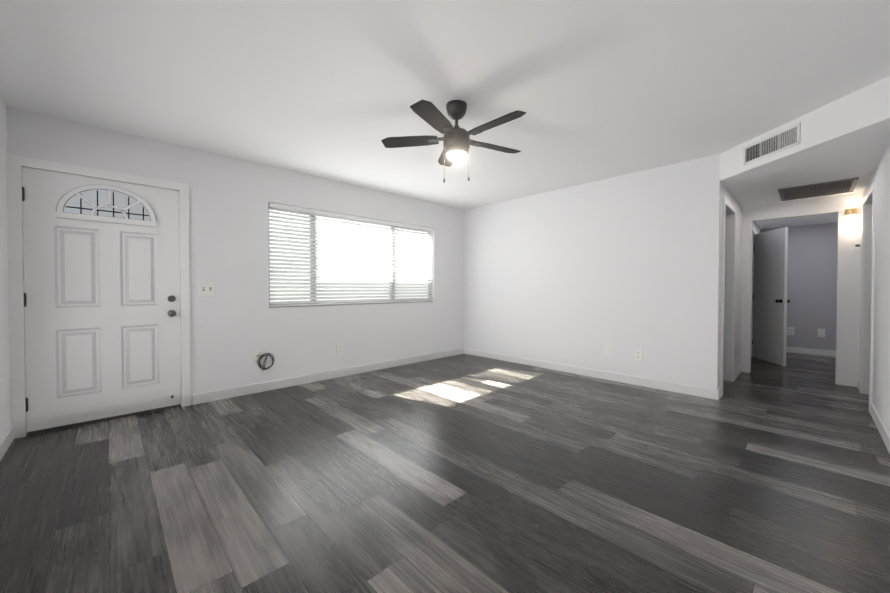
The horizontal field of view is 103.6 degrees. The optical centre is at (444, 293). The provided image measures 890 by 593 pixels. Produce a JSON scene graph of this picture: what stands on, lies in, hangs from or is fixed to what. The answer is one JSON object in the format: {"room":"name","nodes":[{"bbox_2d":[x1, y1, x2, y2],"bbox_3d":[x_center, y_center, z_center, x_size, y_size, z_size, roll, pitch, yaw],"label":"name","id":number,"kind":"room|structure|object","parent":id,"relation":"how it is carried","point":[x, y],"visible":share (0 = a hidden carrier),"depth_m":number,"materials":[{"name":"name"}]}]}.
{"room":"empty living room","nodes":[
{"label":"empty living room","id":0,"kind":"room"},
{"bbox_2d":[0,96,10,440],"bbox_3d":[-1.744,-0.123,0.937,0.140,2.500,4.580,-1,1,-44],"label":"wall","id":1,"kind":"structure","parent":0,"point":[5,405],"depth_m":2.52,"materials":[{"name":"white paint"}]},
{"bbox_2d":[0,426,13,460],"bbox_3d":[-1.696,1.076,1.014,0.013,0.100,4.560,-1,1,-44],"label":"baseboard","id":2,"kind":"structure","parent":1,"relation":"attached to","point":[8,437],"depth_m":2.46,"materials":[{"name":"white wood"}]},
{"bbox_2d":[6,106,464,404],"bbox_3d":[-1.519,-0.174,4.426,5.300,2.500,0.140,-1,1,-44],"label":"wall","id":3,"kind":"structure","parent":0,"point":[236,321],"depth_m":3.80,"materials":[{"name":"white paint"}]},
{"bbox_2d":[6,154,190,438],"bbox_3d":[-2.925,0.026,3.066,1.105,2.140,0.156,-1,1,-44],"label":"door frame","id":4,"kind":"structure","parent":3,"relation":"attached to","point":[15,164],"depth_m":2.68,"materials":[{"name":"white wood"}]},
{"bbox_2d":[22,167,180,434],"bbox_3d":[-2.884,0.059,3.016,0.977,2.064,0.122,-1,1,-44],"label":"entry door","id":5,"kind":"structure","parent":3,"relation":"in","point":[101,259],"depth_m":2.98,"materials":[{"name":"white wood"}]},
{"bbox_2d":[26,405,181,435],"bbox_3d":[-2.934,1.094,3.091,0.971,0.004,0.130,-1,1,-44],"label":"sill","id":6,"kind":"structure","parent":3,"relation":"attached to","point":[103,420],"depth_m":3.00,"materials":[{"name":"brown metal"}]},
{"bbox_2d":[198,282,215,296],"bbox_3d":[-2.370,-0.040,3.495,0.148,0.145,0.026,-1,1,-44],"label":"light switch","id":7,"kind":"object","parent":3,"relation":"attached to","point":[206,288],"visible":1,"depth_m":3.50,"materials":[{"name":"white plastic"}]},
{"bbox_2d":[252,350,273,369],"bbox_3d":[-1.995,0.741,3.857,0.219,0.229,0.039,-1,1,-44],"label":"coil","id":8,"kind":"object","parent":3,"relation":"attached to","point":[256,356],"visible":0.98,"depth_m":3.83,"materials":[{"name":"black"}]},
{"bbox_2d":[193,348,463,404],"bbox_3d":[-1.061,1.021,4.777,3.895,0.100,0.013,-1,1,-44],"label":"baseboard","id":9,"kind":"structure","parent":3,"relation":"attached to","point":[215,395],"depth_m":4.22,"materials":[{"name":"white wood"}]},
{"bbox_2d":[336,343,342,354],"bbox_3d":[-1.352,0.716,4.495,0.090,0.145,0.010,-1,1,-44],"label":"electrical outlet","id":10,"kind":"object","parent":3,"relation":"attached to","point":[339,348],"visible":1,"depth_m":4.49,"materials":[{"name":"white plastic"}]},
{"bbox_2d":[268,207,430,306],"bbox_3d":[-1.136,-0.440,4.831,2.480,1.180,0.050,-1,1,-44],"label":"window","id":11,"kind":"structure","parent":3,"relation":"in","point":[350,262],"depth_m":4.62,"materials":[{"name":"glass"}]},
{"bbox_2d":[268,202,432,306],"bbox_3d":[-1.090,-0.443,4.784,2.456,1.164,0.068,-1,1,-44],"label":"window blind","id":12,"kind":"object","parent":11,"relation":"attached to","point":[397,292],"visible":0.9,"depth_m":4.57,"materials":[{"name":"white plastic"}]},
{"bbox_2d":[0,352,889,592],"bbox_3d":[1.623,1.110,4.190,9.700,0.060,5.180,-1,1,-44],"label":"floor","id":13,"kind":"structure","parent":0,"point":[464,473],"depth_m":1.97,"materials":[{"name":"grey laminate"}]},
{"bbox_2d":[0,0,889,209],"bbox_3d":[0.116,-1.449,2.705,5.300,0.100,4.860,-1,1,-44],"label":"ceiling","id":14,"kind":"structure","parent":0,"point":[594,90],"depth_m":2.25,"materials":[{"name":"white paint"}]},
{"bbox_2d":[381,99,525,182],"bbox_3d":[0.115,-1.111,2.587,1.107,0.572,1.060,-1,1,-44],"label":"ceiling fan","id":15,"kind":"object","parent":14,"relation":"hanging from","point":[457,141],"visible":1,"depth_m":2.54,"materials":[{"name":"black"}]},
{"bbox_2d":[464,154,721,389],"bbox_3d":[1.613,-0.180,4.890,0.140,2.500,3.530,-1,1,-44],"label":"wall","id":16,"kind":"structure","parent":0,"point":[580,275],"depth_m":4.35,"materials":[{"name":"white paint"}]},
{"bbox_2d":[464,348,721,399],"bbox_3d":[1.581,1.021,4.845,0.033,0.100,3.513,-1,1,-44],"label":"baseboard","id":17,"kind":"structure","parent":16,"relation":"attached to","point":[635,380],"depth_m":4.34,"materials":[{"name":"white wood"}]},
{"bbox_2d":[605,343,612,354],"bbox_3d":[2.028,0.698,4.352,0.024,0.145,0.090,-1,1,-44],"label":"electrical outlet","id":18,"kind":"object","parent":16,"relation":"attached to","point":[608,348],"visible":1,"depth_m":4.35,"materials":[{"name":"white plastic"}]},
{"bbox_2d":[634,348,642,360],"bbox_3d":[2.269,0.721,4.112,0.010,0.145,0.090,-1,1,-44],"label":"electrical outlet","id":19,"kind":"object","parent":16,"relation":"attached to","point":[638,354],"visible":1,"depth_m":4.11,"materials":[{"name":"white plastic"}]},
{"bbox_2d":[720,184,759,386],"bbox_3d":[4.363,-0.050,5.183,4.230,2.230,0.140,-1,1,-44],"label":"wall","id":20,"kind":"structure","parent":0,"point":[728,289],"depth_m":4.30,"materials":[{"name":"white paint"}]},
{"bbox_2d":[721,197,735,395],"bbox_3d":[3.238,0.033,3.995,0.860,2.100,0.016,-1,1,-44],"label":"door frame","id":21,"kind":"structure","parent":20,"relation":"attached to","point":[732,208],"depth_m":3.73,"materials":[{"name":"white wood"}]},
{"bbox_2d":[734,364,741,379],"bbox_3d":[3.800,1.025,4.551,0.660,0.100,0.013,-1,1,-44],"label":"baseboard","id":22,"kind":"structure","parent":20,"relation":"attached to","point":[739,369],"depth_m":4.56,"materials":[{"name":"white wood"}]},
{"bbox_2d":[752,227,789,365],"bbox_3d":[5.021,0.048,5.410,0.627,2.012,0.452,-1,1,-44],"label":"hall door","id":23,"kind":"structure","parent":20,"relation":"in","point":[771,301],"depth_m":5.36,"materials":[{"name":"white wood"}]},
{"bbox_2d":[760,222,837,350],"bbox_3d":[6.250,-0.064,6.171,0.140,2.230,1.050,-1,1,-44],"label":"wall","id":24,"kind":"structure","parent":0,"point":[812,280],"depth_m":6.01,"materials":[{"name":"grey paint"}]},
{"bbox_2d":[787,327,793,334],"bbox_3d":[6.123,0.671,6.205,0.010,0.145,0.090,-1,1,-44],"label":"outlet","id":25,"kind":"object","parent":24,"relation":"attached to","point":[790,330],"visible":1,"depth_m":6.21,"materials":[{"name":"white plastic"}]},
{"bbox_2d":[786,346,835,356],"bbox_3d":[6.188,1.002,6.141,0.013,0.100,1.030,-1,1,-44],"label":"baseboard","id":26,"kind":"structure","parent":24,"relation":"attached to","point":[788,349],"depth_m":6.02,"materials":[{"name":"white wood"}]},
{"bbox_2d":[818,329,824,336],"bbox_3d":[6.374,0.675,5.934,0.024,0.145,0.090,-1,1,-44],"label":"outlet","id":27,"kind":"object","parent":24,"relation":"attached to","point":[821,332],"visible":1,"depth_m":5.94,"materials":[{"name":"white plastic"}]},
{"bbox_2d":[740,193,861,386],"bbox_3d":[4.440,-0.039,4.432,0.120,2.230,1.050,-1,1,-44],"label":"wall","id":28,"kind":"structure","parent":0,"point":[848,307],"depth_m":4.13,"materials":[{"name":"white paint"}]},
{"bbox_2d":[845,208,857,221],"bbox_3d":[4.656,-0.892,4.018,0.125,0.140,0.100,-1,1,-44],"label":"sconce","id":29,"kind":"object","parent":28,"relation":"attached to","point":[851,214],"visible":1,"depth_m":3.98,"materials":[{"name":"gold metal"}]},
{"bbox_2d":[854,243,860,250],"bbox_3d":[4.731,-0.528,4.019,0.022,0.090,0.050,-1,1,-44],"label":"thermostat","id":30,"kind":"object","parent":28,"relation":"attached to","point":[857,246],"visible":1,"depth_m":4.01,"materials":[{"name":"white plastic"}]},
{"bbox_2d":[720,152,884,228],"bbox_3d":[4.725,-1.343,4.687,4.370,0.370,1.330,-1,1,-44],"label":"ceiling","id":31,"kind":"structure","parent":0,"point":[754,190],"depth_m":3.58,"materials":[{"name":"white paint"}]},
{"bbox_2d":[778,177,858,200],"bbox_3d":[4.129,-1.140,3.902,0.720,0.012,0.580,-1,1,-44],"label":"ceiling vent","id":32,"kind":"object","parent":31,"relation":"in","point":[822,189],"visible":1,"depth_m":3.87,"materials":[{"name":"grey metal"}]},
{"bbox_2d":[720,76,889,179],"bbox_3d":[2.817,-1.266,2.855,0.920,0.270,1.050,-1,1,-44],"label":"ceiling soffit","id":33,"kind":"structure","parent":0,"point":[855,123],"depth_m":2.66,"materials":[{"name":"white paint"}]},
{"bbox_2d":[743,122,800,165],"bbox_3d":[2.803,-1.274,3.029,0.012,0.170,0.500,0,1,-3],"label":"air vent register","id":34,"kind":"object","parent":33,"relation":"attached to","point":[784,139],"visible":1,"depth_m":2.99,"materials":[{"name":"white metal"}]},
{"bbox_2d":[859,143,889,433],"bbox_3d":[3.276,-0.146,2.487,9.530,2.500,0.140,-1,1,-44],"label":"wall","id":35,"kind":"structure","parent":0,"point":[880,176],"depth_m":2.93,"materials":[{"name":"white paint"}]},
{"bbox_2d":[859,182,875,412],"bbox_3d":[4.214,0.040,3.499,0.920,2.100,0.016,-1,1,-44],"label":"door frame","id":36,"kind":"structure","parent":35,"relation":"attached to","point":[872,191],"depth_m":3.21,"materials":[{"name":"white wood"}]},
{"bbox_2d":[870,403,889,453],"bbox_3d":[1.879,1.072,1.267,5.520,0.100,0.013,-1,1,-44],"label":"baseboard","id":37,"kind":"structure","parent":35,"relation":"attached to","point":[883,431],"depth_m":2.72,"materials":[{"name":"white wood"}]},
{"label":"outside","id":38,"kind":"structure","parent":0,"visible":0},
{"bbox_2d":[269,210,426,301],"bbox_3d":[-1.508,-0.739,5.475,5.000,3.600,0.850,-1,1,-44],"label":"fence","id":39,"kind":"object","parent":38,"point":[341,254],"depth_m":5.74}
]}

